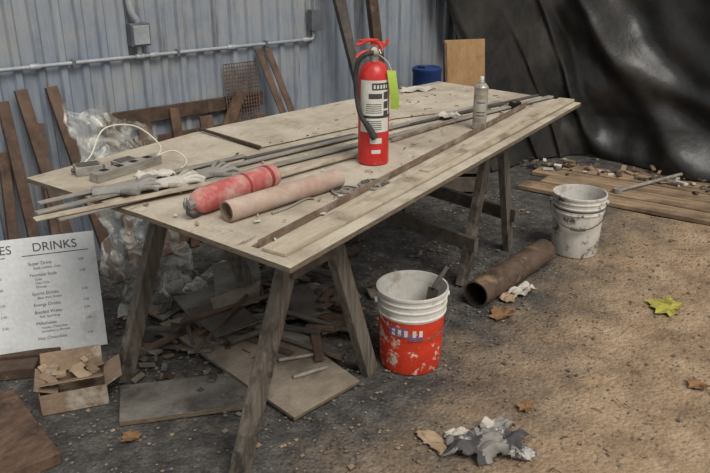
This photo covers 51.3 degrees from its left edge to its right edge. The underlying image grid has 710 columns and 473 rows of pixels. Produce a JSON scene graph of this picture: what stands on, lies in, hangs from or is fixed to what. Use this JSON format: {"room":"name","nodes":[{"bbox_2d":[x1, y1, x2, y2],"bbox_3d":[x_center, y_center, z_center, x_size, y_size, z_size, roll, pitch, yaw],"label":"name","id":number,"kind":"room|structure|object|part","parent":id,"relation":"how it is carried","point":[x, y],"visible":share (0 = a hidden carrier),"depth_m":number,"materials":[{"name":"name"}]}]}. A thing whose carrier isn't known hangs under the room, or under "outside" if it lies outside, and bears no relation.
{"room":"construction site","nodes":[
{"label":"construction site","id":0,"kind":"room"},
{"bbox_2d":[0,0,457,260],"bbox_3d":[-0.664,-1.367,4.469,8.154,2.700,0.018,-17,28,-36],"label":"wall","id":1,"kind":"structure","parent":0,"point":[316,72],"depth_m":4.27,"materials":[{"name":"grey metal"}]},
{"bbox_2d":[0,0,320,72],"bbox_3d":[-1.811,-1.373,3.383,4.106,1.275,0.071,-17,28,-36],"label":"conduit","id":2,"kind":"object","parent":1,"relation":"attached to","point":[138,33],"visible":1,"depth_m":4.05,"materials":[{"name":"metal"}]},
{"bbox_2d":[223,61,260,121],"bbox_3d":[-0.677,-0.568,4.667,0.237,1.036,0.086,-17,28,-36],"label":"mesh panel","id":3,"kind":"object","parent":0,"point":[245,65],"depth_m":4.56,"materials":[{"name":"brown metal"}]},
{"bbox_2d":[255,321,345,359],"bbox_3d":[-0.251,0.468,3.345,0.228,0.060,0.436,-17,28,-36],"label":"board","id":4,"kind":"object","parent":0,"point":[295,337],"depth_m":3.32,"materials":[{"name":"brown wood"}]},
{"bbox_2d":[318,297,365,316],"bbox_3d":[-0.125,0.337,3.749,0.167,0.046,0.386,-17,28,-36],"label":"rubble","id":5,"kind":"object","parent":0,"point":[337,305],"depth_m":3.72,"materials":[{"name":"stone"}]},
{"bbox_2d":[0,154,709,472],"bbox_3d":[1.250,-0.091,4.925,10.500,0.014,8.600,0,22,0],"label":"floor","id":6,"kind":"structure","parent":0,"point":[671,453],"depth_m":3.22,"materials":[{"name":"brown soil"}]},
{"bbox_2d":[0,152,18,239],"bbox_3d":[-1.786,-0.062,3.850,0.058,0.741,0.217,-5,22,-11],"label":"channel","id":7,"kind":"object","parent":6,"relation":"on","point":[5,170],"visible":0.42,"depth_m":3.81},
{"bbox_2d":[0,101,39,237],"bbox_3d":[-1.710,-0.195,3.837,0.061,0.991,0.219,-17,28,-36],"label":"channel","id":8,"kind":"object","parent":6,"relation":"on","point":[6,118],"visible":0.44,"depth_m":3.79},
{"bbox_2d":[0,357,39,380],"bbox_3d":[-1.500,0.577,3.194,0.245,0.050,0.090,-4,22,-11],"label":"lumber offcut","id":9,"kind":"object","parent":6,"relation":"on","point":[16,368],"visible":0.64,"depth_m":3.17,"materials":[{"name":"brown wood"}]},
{"bbox_2d":[0,347,60,360],"bbox_3d":[-1.515,0.537,3.307,0.377,0.035,0.050,-4,22,-10],"label":"lumber offcut","id":10,"kind":"object","parent":6,"relation":"on","point":[30,353],"visible":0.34,"depth_m":3.30,"materials":[{"name":"brown wood"}]},
{"bbox_2d":[0,390,61,472],"bbox_3d":[-1.300,0.743,2.781,0.208,0.050,0.528,-17,28,-36],"label":"lumber offcut","id":11,"kind":"object","parent":6,"relation":"on","point":[25,447],"visible":1,"depth_m":2.70,"materials":[{"name":"brown wood"}]},
{"bbox_2d":[13,88,72,233],"bbox_3d":[-1.584,-0.237,3.879,0.322,1.046,0.066,14,26,30],"label":"channel","id":12,"kind":"object","parent":6,"relation":"on","point":[22,96],"visible":0.52,"depth_m":3.81,"materials":[{"name":"brown wood"}]},
{"bbox_2d":[38,123,60,234],"bbox_3d":[-1.596,-0.143,3.895,0.056,0.864,0.334,-9,24,-21],"label":"channel","id":13,"kind":"object","parent":6,"relation":"on","point":[54,229],"visible":0.22,"depth_m":3.88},
{"bbox_2d":[0,231,107,354],"bbox_3d":[-1.560,0.284,3.281,0.820,0.507,0.162,-7,23,-17],"label":"menu sign","id":14,"kind":"object","parent":6,"relation":"on","point":[50,291],"visible":1,"depth_m":3.34,"materials":[{"name":"white paper"}]},
{"bbox_2d":[33,344,121,415],"bbox_3d":[-1.135,0.580,3.048,0.334,0.156,0.228,-8,23,-19],"label":"cardboard box","id":15,"kind":"object","parent":6,"relation":"on","point":[66,380],"visible":1,"depth_m":3.01,"materials":[{"name":"brown cardboard"}]},
{"bbox_2d":[45,85,123,283],"bbox_3d":[-1.440,-0.264,3.953,0.384,1.045,0.066,14,26,31],"label":"channel","id":16,"kind":"object","parent":6,"relation":"on","point":[53,94],"visible":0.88,"depth_m":3.91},
{"bbox_2d":[64,113,192,317],"bbox_3d":[-1.136,-0.181,3.784,0.521,0.995,0.567,-17,28,-36],"label":"plastic sheeting","id":17,"kind":"object","parent":6,"relation":"on","point":[122,311],"visible":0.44,"depth_m":3.73,"materials":[{"name":"grey"}]},
{"bbox_2d":[121,430,141,441],"bbox_3d":[-0.843,0.750,2.785,0.084,0.021,0.077,-7,23,-16],"label":"fallen leaf","id":18,"kind":"object","parent":6,"relation":"on","point":[127,436],"visible":1,"depth_m":2.80,"materials":[{"name":"brown plant"}]},
{"bbox_2d":[119,373,246,425],"bbox_3d":[-0.698,0.659,3.025,0.552,0.022,0.467,-17,28,-36],"label":"board","id":19,"kind":"object","parent":6,"relation":"on","point":[155,401],"depth_m":2.99,"materials":[{"name":"wood"}]},
{"bbox_2d":[99,91,267,263],"bbox_3d":[-0.946,-0.378,4.475,1.057,0.851,0.158,-17,28,-36],"label":"wooden pallet","id":20,"kind":"object","parent":6,"relation":"on","point":[143,117],"visible":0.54,"depth_m":4.28,"materials":[{"name":"brown wood"}]},
{"bbox_2d":[172,88,246,254],"bbox_3d":[-0.871,-0.392,4.433,0.034,0.918,0.639,17,28,36],"label":"wood board","id":21,"kind":"object","parent":6,"relation":"on","point":[237,100],"visible":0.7,"depth_m":4.44,"materials":[{"name":"brown wood"}]},
{"bbox_2d":[114,222,377,472],"bbox_3d":[-0.462,0.193,3.031,0.904,0.915,1.103,-19,29,-39],"label":"sawhorse","id":22,"kind":"object","parent":6,"relation":"on","point":[282,284],"visible":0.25,"depth_m":2.88,"materials":[{"name":"brown wood"}]},
{"bbox_2d":[27,81,580,273],"bbox_3d":[0.050,-0.529,3.382,1.337,0.157,2.707,15,26,32],"label":"tabletop","id":23,"kind":"object","parent":22,"relation":"on","point":[238,237],"depth_m":2.98,"materials":[{"name":"beige wood"}]},
{"bbox_2d":[71,156,135,176],"bbox_3d":[-0.961,-0.275,2.862,0.263,0.039,0.091,-15,26,-33],"label":"junction box","id":24,"kind":"object","parent":23,"relation":"on","point":[80,169],"visible":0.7,"depth_m":2.81,"materials":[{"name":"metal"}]},
{"bbox_2d":[91,174,160,195],"bbox_3d":[-0.794,-0.171,2.586,0.242,0.045,0.149,-10,24,-23],"label":"glove","id":25,"kind":"object","parent":23,"relation":"on","point":[147,181],"visible":0.96,"depth_m":2.58,"materials":[{"name":"white fabric"}]},
{"bbox_2d":[33,177,227,221],"bbox_3d":[-0.675,-0.146,2.540,0.820,0.008,0.035,-16,27,-34],"label":"wood strip","id":26,"kind":"object","parent":23,"relation":"on","point":[194,186],"visible":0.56,"depth_m":2.46,"materials":[{"name":"brown wood"}]},
{"bbox_3d":[-0.870,-0.328,2.861,0.377,0.138,0.380,-17,28,-36],"label":"power strip","id":27,"kind":"part","parent":23,"relation":"part of","materials":[{"name":"grey plastic"}]},
{"bbox_2d":[37,154,246,204],"bbox_3d":[-0.755,-0.222,2.752,0.849,0.006,0.030,-20,29,-40],"label":"bar","id":28,"kind":"object","parent":23,"relation":"on","point":[88,191],"visible":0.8,"depth_m":2.69,"materials":[{"name":"grey metal"}]},
{"bbox_2d":[132,168,177,179],"bbox_3d":[-0.741,-0.235,2.741,0.170,0.027,0.091,-7,23,-17],"label":"rag","id":29,"kind":"object","parent":23,"relation":"on","point":[162,172],"visible":0.78,"depth_m":2.74,"materials":[{"name":"white fabric"}]},
{"bbox_2d":[146,168,205,190],"bbox_3d":[-0.651,-0.197,2.652,0.242,0.046,0.150,-14,26,-31],"label":"glove","id":30,"kind":"object","parent":23,"relation":"on","point":[188,176],"visible":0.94,"depth_m":2.65,"materials":[{"name":"white fabric"}]},
{"bbox_2d":[197,160,238,178],"bbox_3d":[-0.526,-0.241,2.760,0.134,0.044,0.218,14,26,31],"label":"glove","id":31,"kind":"object","parent":23,"relation":"on","point":[217,169],"visible":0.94,"depth_m":2.77,"materials":[{"name":"grey fabric"}]},
{"bbox_3d":[-0.560,-0.439,3.282,0.012,0.012,0.456,-20,30,-41],"label":"wood strip","id":32,"kind":"part","parent":23,"relation":"part of","materials":[{"name":"brown wood"}]},
{"bbox_2d":[183,164,280,217],"bbox_3d":[-0.417,-0.157,2.501,0.089,0.089,0.432,15,26,33],"label":"fire extinguisher","id":33,"kind":"object","parent":23,"relation":"on","point":[207,198],"visible":0.94,"depth_m":2.45,"materials":[{"name":"red metal"}]},
{"bbox_2d":[35,100,501,214],"bbox_3d":[-0.122,-0.405,3.199,2.518,0.012,0.028,-20,29,-40],"label":"bar","id":34,"kind":"object","parent":23,"relation":"on","point":[100,197],"visible":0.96,"depth_m":2.99,"materials":[{"name":"grey metal"}]},
{"bbox_2d":[220,168,344,221],"bbox_3d":[-0.233,-0.144,2.495,0.070,0.070,0.495,20,29,40],"label":"cardboard tube","id":35,"kind":"object","parent":23,"relation":"on","point":[240,207],"visible":1,"depth_m":2.44,"materials":[{"name":"beige cardboard"}]},
{"bbox_2d":[271,197,313,213],"bbox_3d":[-0.211,-0.106,2.481,0.026,0.009,0.198,18,28,38],"label":"wire hook","id":36,"kind":"object","parent":23,"relation":"on","point":[307,198],"visible":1,"depth_m":2.48,"materials":[{"name":"metal"}]},
{"bbox_2d":[244,133,354,160],"bbox_3d":[-0.220,-0.383,3.151,0.588,0.016,0.020,-18,28,-38],"label":"bar","id":37,"kind":"object","parent":23,"relation":"on","point":[319,141],"visible":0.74,"depth_m":3.09,"materials":[{"name":"grey metal"}]},
{"bbox_2d":[56,95,553,220],"bbox_3d":[0.080,-0.421,3.244,2.822,0.008,0.034,-20,29,-40],"label":"bar","id":38,"kind":"object","parent":23,"relation":"on","point":[296,159],"visible":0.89,"depth_m":3.03,"materials":[{"name":"grey metal"}]},
{"bbox_2d":[509,101,520,107],"bbox_3d":[0.842,-0.696,3.893,0.064,0.024,0.064,-17,28,-36],"label":"cap","id":39,"kind":"object","parent":38,"relation":"on","point":[513,104],"visible":0.85,"depth_m":3.87,"materials":[{"name":"black plastic"}]},
{"bbox_3d":[-0.140,-0.282,2.890,0.030,0.008,0.460,20,29,40],"label":"wood strip","id":40,"kind":"part","parent":23,"relation":"part of","materials":[{"name":"beige wood"}]},
{"bbox_2d":[128,94,531,239],"bbox_3d":[0.092,-0.440,3.299,0.754,0.003,2.440,14,26,30],"label":"scraps","id":41,"kind":"object","parent":23,"relation":"on","point":[257,219],"visible":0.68,"depth_m":3.05,"materials":[{"name":"wood"}]},
{"bbox_2d":[331,186,358,196],"bbox_3d":[-0.030,-0.161,2.615,0.108,0.012,0.108,-17,28,-36],"label":"disc","id":42,"kind":"object","parent":23,"relation":"on","point":[343,190],"visible":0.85,"depth_m":2.61,"materials":[{"name":"metal"}]},
{"bbox_2d":[358,178,390,189],"bbox_3d":[0.072,-0.191,2.689,0.120,0.012,0.120,-17,28,-36],"label":"disc","id":43,"kind":"object","parent":23,"relation":"on","point":[378,185],"visible":0.71,"depth_m":2.69,"materials":[{"name":"metal"}]},
{"bbox_2d":[353,38,398,165],"bbox_3d":[0.069,-0.517,2.866,0.157,0.484,0.154,-17,28,-36],"label":"fire extinguisher","id":44,"kind":"object","parent":23,"relation":"on","point":[374,83],"visible":1,"depth_m":2.83,"materials":[{"name":"red metal"}]},
{"bbox_2d":[252,102,526,247],"bbox_3d":[0.305,-0.342,3.035,0.026,0.032,2.255,13,25,29],"label":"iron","id":45,"kind":"object","parent":23,"relation":"on","point":[286,229],"visible":1,"depth_m":2.63,"materials":[{"name":"metal"}]},
{"bbox_2d":[399,86,435,92],"bbox_3d":[0.357,-0.864,4.317,0.258,0.026,0.133,-17,28,-36],"label":"rag","id":46,"kind":"object","parent":23,"relation":"on","point":[412,88],"visible":1,"depth_m":4.30,"materials":[{"name":"white fabric"}]},
{"bbox_2d":[262,98,574,256],"bbox_3d":[0.467,-0.355,3.087,0.085,0.017,2.539,14,26,31],"label":"timber plank","id":47,"kind":"object","parent":23,"relation":"on","point":[304,236],"visible":0.86,"depth_m":2.49,"materials":[{"name":"beige wood"}]},
{"bbox_2d":[391,108,490,141],"bbox_3d":[0.430,-0.541,3.540,0.012,0.012,0.830,18,28,37],"label":"bar","id":48,"kind":"object","parent":23,"relation":"on","point":[443,123],"visible":0.8,"depth_m":3.41,"materials":[{"name":"metal"}]},
{"bbox_2d":[436,111,461,117],"bbox_3d":[0.467,-0.605,3.664,0.114,0.027,0.105,-17,28,-36],"label":"rag","id":49,"kind":"object","parent":23,"relation":"on","point":[443,114],"visible":1,"depth_m":3.65,"materials":[{"name":"white fabric"}]},
{"bbox_2d":[389,94,538,129],"bbox_3d":[0.585,-0.646,3.800,1.190,0.014,0.016,-18,28,-38],"label":"bar","id":50,"kind":"object","parent":23,"relation":"on","point":[535,95],"visible":0.56,"depth_m":3.85,"materials":[{"name":"grey metal"}]},
{"bbox_2d":[472,76,488,128],"bbox_3d":[0.584,-0.624,3.442,0.067,0.239,0.067,-17,28,-36],"label":"spray bottle","id":51,"kind":"object","parent":23,"relation":"on","point":[480,103],"visible":0.98,"depth_m":3.42,"materials":[{"name":"metal"}]},
{"bbox_2d":[420,98,566,172],"bbox_3d":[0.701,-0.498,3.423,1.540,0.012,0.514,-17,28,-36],"label":"batten","id":52,"kind":"object","parent":23,"relation":"on","point":[458,153],"depth_m":3.24,"materials":[{"name":"beige wood"}]},
{"bbox_2d":[131,248,378,400],"bbox_3d":[-0.389,0.296,3.788,1.306,0.148,1.749,-2,22,-6],"label":"scrap pile","id":53,"kind":"object","parent":6,"relation":"on","point":[317,332],"visible":0.37,"depth_m":3.42,"materials":[{"name":"brown wood"}]},
{"bbox_2d":[148,283,180,321],"bbox_3d":[-0.935,0.329,3.719,0.234,0.042,0.262,16,27,34],"label":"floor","id":54,"kind":"structure","parent":53,"relation":"on","point":[163,297],"depth_m":3.68,"materials":[{"name":"concrete"}]},
{"bbox_2d":[158,270,212,299],"bbox_3d":[-0.787,0.220,3.868,0.492,0.187,0.316,-6,23,-14],"label":"plastic sheeting","id":55,"kind":"object","parent":53,"relation":"on","point":[168,271],"visible":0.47,"depth_m":3.78,"materials":[{"name":"grey"}]},
{"bbox_2d":[164,259,263,328],"bbox_3d":[-0.652,0.272,3.696,0.500,0.099,0.527,-11,24,-24],"label":"wood board","id":56,"kind":"object","parent":53,"relation":"on","point":[185,301],"depth_m":3.70,"materials":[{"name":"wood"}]},
{"bbox_2d":[194,294,248,353],"bbox_3d":[-0.610,0.395,3.406,0.389,0.107,0.196,-17,28,-36],"label":"rod","id":57,"kind":"object","parent":53,"relation":"on","point":[245,296],"depth_m":3.39,"materials":[{"name":"brown wood"}]},
{"bbox_2d":[186,302,258,337],"bbox_3d":[-0.614,0.371,3.466,0.231,0.041,0.305,-17,28,-36],"label":"steel plate","id":58,"kind":"object","parent":53,"relation":"on","point":[241,318],"depth_m":3.43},
{"bbox_2d":[180,286,294,324],"bbox_3d":[-0.550,0.324,3.528,0.580,0.054,0.109,-17,28,-36],"label":"rod","id":59,"kind":"object","parent":53,"relation":"on","point":[196,317],"depth_m":3.47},
{"bbox_2d":[230,322,285,343],"bbox_3d":[-0.440,0.438,3.380,0.285,0.038,0.028,-17,28,-36],"label":"rod","id":60,"kind":"object","parent":53,"relation":"on","point":[255,333],"depth_m":3.33,"materials":[{"name":"brown wood"}]},
{"bbox_2d":[267,284,329,318],"bbox_3d":[-0.284,0.317,3.699,0.266,0.045,0.348,-17,28,-36],"label":"steel plate","id":61,"kind":"object","parent":53,"relation":"on","point":[307,303],"depth_m":3.68,"materials":[{"name":"grey metal"}]},
{"bbox_2d":[287,310,348,332],"bbox_3d":[-0.185,0.396,3.482,0.226,0.053,0.438,-17,28,-36],"label":"rod","id":62,"kind":"object","parent":53,"relation":"on","point":[290,313],"depth_m":3.48,"materials":[{"name":"brown wood"}]},
{"bbox_2d":[317,310,369,330],"bbox_3d":[-0.113,0.399,3.609,0.158,0.030,0.426,-17,28,-36],"label":"board","id":63,"kind":"object","parent":53,"relation":"on","point":[332,317],"depth_m":3.59,"materials":[{"name":"brown wood"}]},
{"bbox_2d":[159,305,359,419],"bbox_3d":[-0.442,0.521,3.301,0.456,0.046,0.982,-17,28,-36],"label":"plywood board","id":64,"kind":"object","parent":6,"relation":"on","point":[297,397],"depth_m":3.15,"materials":[{"name":"beige wood"}]},
{"bbox_2d":[279,353,324,361],"bbox_3d":[-0.215,0.524,3.253,0.234,0.021,0.099,-17,28,-36],"label":"rod","id":65,"kind":"object","parent":64,"relation":"on","point":[310,354],"depth_m":3.23,"materials":[{"name":"grey metal"}]},
{"bbox_2d":[292,365,327,378],"bbox_3d":[-0.190,0.576,3.145,0.162,0.018,0.045,-17,28,-36],"label":"rod","id":66,"kind":"object","parent":64,"relation":"on","point":[325,367],"depth_m":3.14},
{"bbox_2d":[255,48,285,113],"bbox_3d":[-0.385,-0.611,4.693,0.484,1.120,0.043,8,23,19],"label":"rusty flat bar","id":67,"kind":"object","parent":6,"relation":"on","point":[259,53],"visible":0.45,"depth_m":4.60,"materials":[{"name":"brown metal"}]},
{"bbox_2d":[264,47,294,111],"bbox_3d":[-0.330,-0.617,4.708,0.494,1.119,0.044,10,24,22],"label":"wooden plank","id":68,"kind":"object","parent":6,"relation":"on","point":[268,51],"visible":0.48,"depth_m":4.63,"materials":[{"name":"brown wood"}]},
{"bbox_2d":[1,193,587,472],"bbox_3d":[-0.354,0.353,3.805,3.134,0.028,3.610,0,22,0],"label":"gravel","id":69,"kind":"object","parent":6,"relation":"on","point":[224,430],"visible":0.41,"depth_m":3.30,"materials":[{"name":"gravel"}]},
{"bbox_2d":[332,0,359,80],"bbox_3d":[0.000,-1.090,4.839,0.547,1.904,0.066,4,22,10],"label":"leaning timber","id":70,"kind":"object","parent":6,"relation":"on","point":[339,7],"visible":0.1,"depth_m":4.75,"materials":[{"name":"wood"}]},
{"bbox_2d":[343,0,354,46],"bbox_3d":[0.005,-1.122,4.918,0.385,1.896,0.036,1,22,3],"label":"leaning timber","id":71,"kind":"object","parent":6,"relation":"on","point":[344,1],"visible":0.02,"depth_m":4.78,"materials":[{"name":"wood"}]},
{"bbox_2d":[365,0,384,63],"bbox_3d":[0.160,-1.201,5.048,0.322,1.949,0.082,2,22,4],"label":"leaning timber","id":72,"kind":"object","parent":6,"relation":"on","point":[372,6],"visible":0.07,"depth_m":4.93,"materials":[{"name":"brown wood"}]},
{"bbox_2d":[374,270,451,374],"bbox_3d":[0.245,0.385,3.243,0.330,0.371,0.329,-17,28,-36],"label":"paint bucket","id":73,"kind":"object","parent":6,"relation":"on","point":[411,325],"visible":1,"depth_m":3.17,"materials":[{"name":"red plastic"}]},
{"bbox_2d":[426,265,448,299],"bbox_3d":[0.351,0.309,3.288,0.148,0.381,0.045,-13,25,-29],"label":"trowel","id":74,"kind":"object","parent":73,"relation":"in","point":[431,292],"visible":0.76,"depth_m":3.25,"materials":[{"name":"metal"}]},
{"bbox_2d":[412,65,441,195],"bbox_3d":[0.505,-0.765,5.342,0.212,0.930,0.212,-17,28,-36],"label":"drum","id":75,"kind":"object","parent":6,"relation":"on","point":[422,74],"visible":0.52,"depth_m":5.12,"materials":[{"name":"plastic"}]},
{"bbox_2d":[415,428,447,454],"bbox_3d":[0.294,0.762,2.777,0.084,0.017,0.193,-17,28,-36],"label":"leaf","id":76,"kind":"object","parent":6,"relation":"on","point":[430,437],"visible":0.98,"depth_m":2.77,"materials":[{"name":"brown plant"}]},
{"bbox_2d":[349,148,518,285],"bbox_3d":[0.467,-0.362,4.400,0.693,0.911,1.097,-19,29,-39],"label":"sawhorse","id":77,"kind":"object","parent":6,"relation":"on","point":[467,241],"visible":0.35,"depth_m":4.17,"materials":[{"name":"brown wood"}]},
{"bbox_2d":[443,426,469,437],"bbox_3d":[0.388,0.745,2.815,0.115,0.020,0.060,-6,23,-14],"label":"paper","id":78,"kind":"object","parent":6,"relation":"on","point":[460,430],"visible":0.84,"depth_m":2.82,"materials":[{"name":"white paper"}]},
{"bbox_2d":[443,166,489,192],"bbox_3d":[0.800,-0.704,5.475,0.380,0.718,0.300,0,22,0],"label":"wooden crate","id":79,"kind":"object","parent":6,"relation":"on","point":[465,182],"visible":0.03,"depth_m":5.44,"materials":[{"name":"brown wood"}]},
{"bbox_2d":[441,427,536,465],"bbox_3d":[0.495,0.750,2.732,0.373,0.069,0.203,-3,22,-7],"label":"rag","id":80,"kind":"object","parent":6,"relation":"on","point":[487,445],"visible":0.98,"depth_m":2.69,"materials":[{"name":"grey fabric"}]},
{"bbox_2d":[475,415,515,432],"bbox_3d":[0.536,0.719,2.832,0.172,0.053,0.095,-17,28,-36],"label":"rag","id":81,"kind":"object","parent":6,"relation":"on","point":[498,422],"visible":0.94,"depth_m":2.84,"materials":[{"name":"grey fabric"}]},
{"bbox_2d":[488,305,516,322],"bbox_3d":[0.737,0.382,3.685,0.143,0.028,0.131,4,22,10],"label":"fallen leaf","id":82,"kind":"object","parent":6,"relation":"on","point":[497,313],"visible":1,"depth_m":3.70,"materials":[{"name":"brown plant"}]},
{"bbox_2d":[498,291,516,301],"bbox_3d":[0.799,0.312,3.879,0.091,0.026,0.118,9,24,21],"label":"paper scrap","id":83,"kind":"object","parent":6,"relation":"on","point":[505,296],"visible":0.98,"depth_m":3.87,"materials":[{"name":"beige paper"}]},
{"bbox_2d":[464,239,555,306],"bbox_3d":[0.858,0.188,4.034,0.141,0.141,0.748,18,28,37],"label":"pipe","id":84,"kind":"object","parent":6,"relation":"on","point":[486,287],"visible":1,"depth_m":3.92,"materials":[{"name":"metal"}]},
{"bbox_2d":[315,212,709,472],"bbox_3d":[1.319,0.384,3.732,3.178,0.019,3.235,0,22,0],"label":"gravel","id":85,"kind":"object","parent":6,"relation":"on","point":[650,276],"visible":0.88,"depth_m":3.29,"materials":[{"name":"gravel"}]},
{"bbox_2d":[508,281,535,295],"bbox_3d":[0.895,0.272,3.942,0.167,0.047,0.110,-17,28,-36],"label":"paper scrap","id":86,"kind":"object","parent":6,"relation":"on","point":[525,287],"visible":1,"depth_m":3.93,"materials":[{"name":"white paper"}]},
{"bbox_2d":[517,398,537,411],"bbox_3d":[0.688,0.681,2.973,0.084,0.016,0.077,-7,23,-16],"label":"fallen leaf","id":87,"kind":"object","parent":6,"relation":"on","point":[526,405],"visible":1,"depth_m":2.97,"materials":[{"name":"brown plant"}]},
{"bbox_2d":[447,0,709,181],"bbox_3d":[2.350,-1.543,5.312,3.928,2.365,1.270,5,22,12],"label":"tarp","id":88,"kind":"object","parent":6,"relation":"on","point":[638,71],"visible":0.82,"depth_m":5.86,"materials":[{"name":"black plastic"}]},
{"bbox_2d":[550,184,608,258],"bbox_3d":[1.324,-0.085,4.405,0.332,0.371,0.332,-17,28,-36],"label":"plastic bucket","id":89,"kind":"object","parent":6,"relation":"on","point":[578,211],"visible":0.99,"depth_m":4.33,"materials":[{"name":"plastic"}]},
{"bbox_2d":[493,222,709,472],"bbox_3d":[1.458,0.404,3.674,1.964,0.010,2.703,0,22,0],"label":"twigs","id":90,"kind":"object","parent":6,"relation":"on","point":[681,222],"visible":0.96,"depth_m":3.22,"materials":[{"name":"brown wood"}]},
{"bbox_2d":[518,180,709,224],"bbox_3d":[2.050,-0.196,5.132,1.897,0.031,0.170,15,26,32],"label":"plank","id":91,"kind":"object","parent":6,"relation":"on","point":[678,213],"visible":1,"depth_m":5.12,"materials":[{"name":"beige wood"}]},
{"bbox_2d":[532,166,709,202],"bbox_3d":[2.114,-0.362,5.542,1.598,0.031,0.180,15,26,32],"label":"plank","id":92,"kind":"object","parent":6,"relation":"on","point":[539,171],"visible":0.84,"depth_m":5.60,"materials":[{"name":"brown wood"}]},
{"bbox_2d":[540,175,709,212],"bbox_3d":[2.185,-0.254,5.271,1.748,0.031,0.190,15,26,32],"label":"plank","id":93,"kind":"object","parent":6,"relation":"on","point":[555,180],"visible":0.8,"depth_m":5.31,"materials":[{"name":"brown wood"}]},
{"bbox_2d":[612,173,682,193],"bbox_3d":[2.200,-0.408,5.562,0.762,0.035,0.069,-14,26,-30],"label":"rod","id":94,"kind":"object","parent":93,"relation":"on","point":[618,190],"visible":1,"depth_m":5.50,"materials":[{"name":"grey metal"}]},
{"bbox_2d":[561,164,709,194],"bbox_3d":[2.230,-0.429,5.704,1.248,0.031,0.200,15,26,32],"label":"plank","id":95,"kind":"object","parent":6,"relation":"on","point":[578,168],"visible":0.54,"depth_m":5.72,"materials":[{"name":"brown wood"}]},
{"bbox_2d":[519,156,709,193],"bbox_3d":[2.092,-0.512,5.843,1.535,0.042,0.575,13,25,28],"label":"litter","id":96,"kind":"object","parent":95,"relation":"on","point":[677,182],"visible":0.97,"depth_m":5.88,"materials":[{"name":"white paper"}]},
{"bbox_2d":[646,295,692,316],"bbox_3d":[1.594,0.357,3.771,0.202,0.029,0.185,-4,22,-11],"label":"fallen leaf","id":97,"kind":"object","parent":6,"relation":"on","point":[668,305],"visible":1,"depth_m":3.79,"materials":[{"name":"yellow plant"}]},
{"bbox_2d":[687,376,709,388],"bbox_3d":[1.447,0.617,3.116,0.092,0.021,0.101,6,23,14],"label":"fallen leaf","id":98,"kind":"object","parent":6,"relation":"on","point":[694,382],"visible":1,"depth_m":3.12,"materials":[{"name":"orange plant"}]},
{"bbox_2d":[443,39,484,86],"bbox_3d":[0.765,-1.204,5.251,0.316,0.379,0.241,-17,28,-36],"label":"wooden panel","id":99,"kind":"object","parent":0,"point":[463,60],"depth_m":5.23,"materials":[{"name":"brown wood"}]}
]}

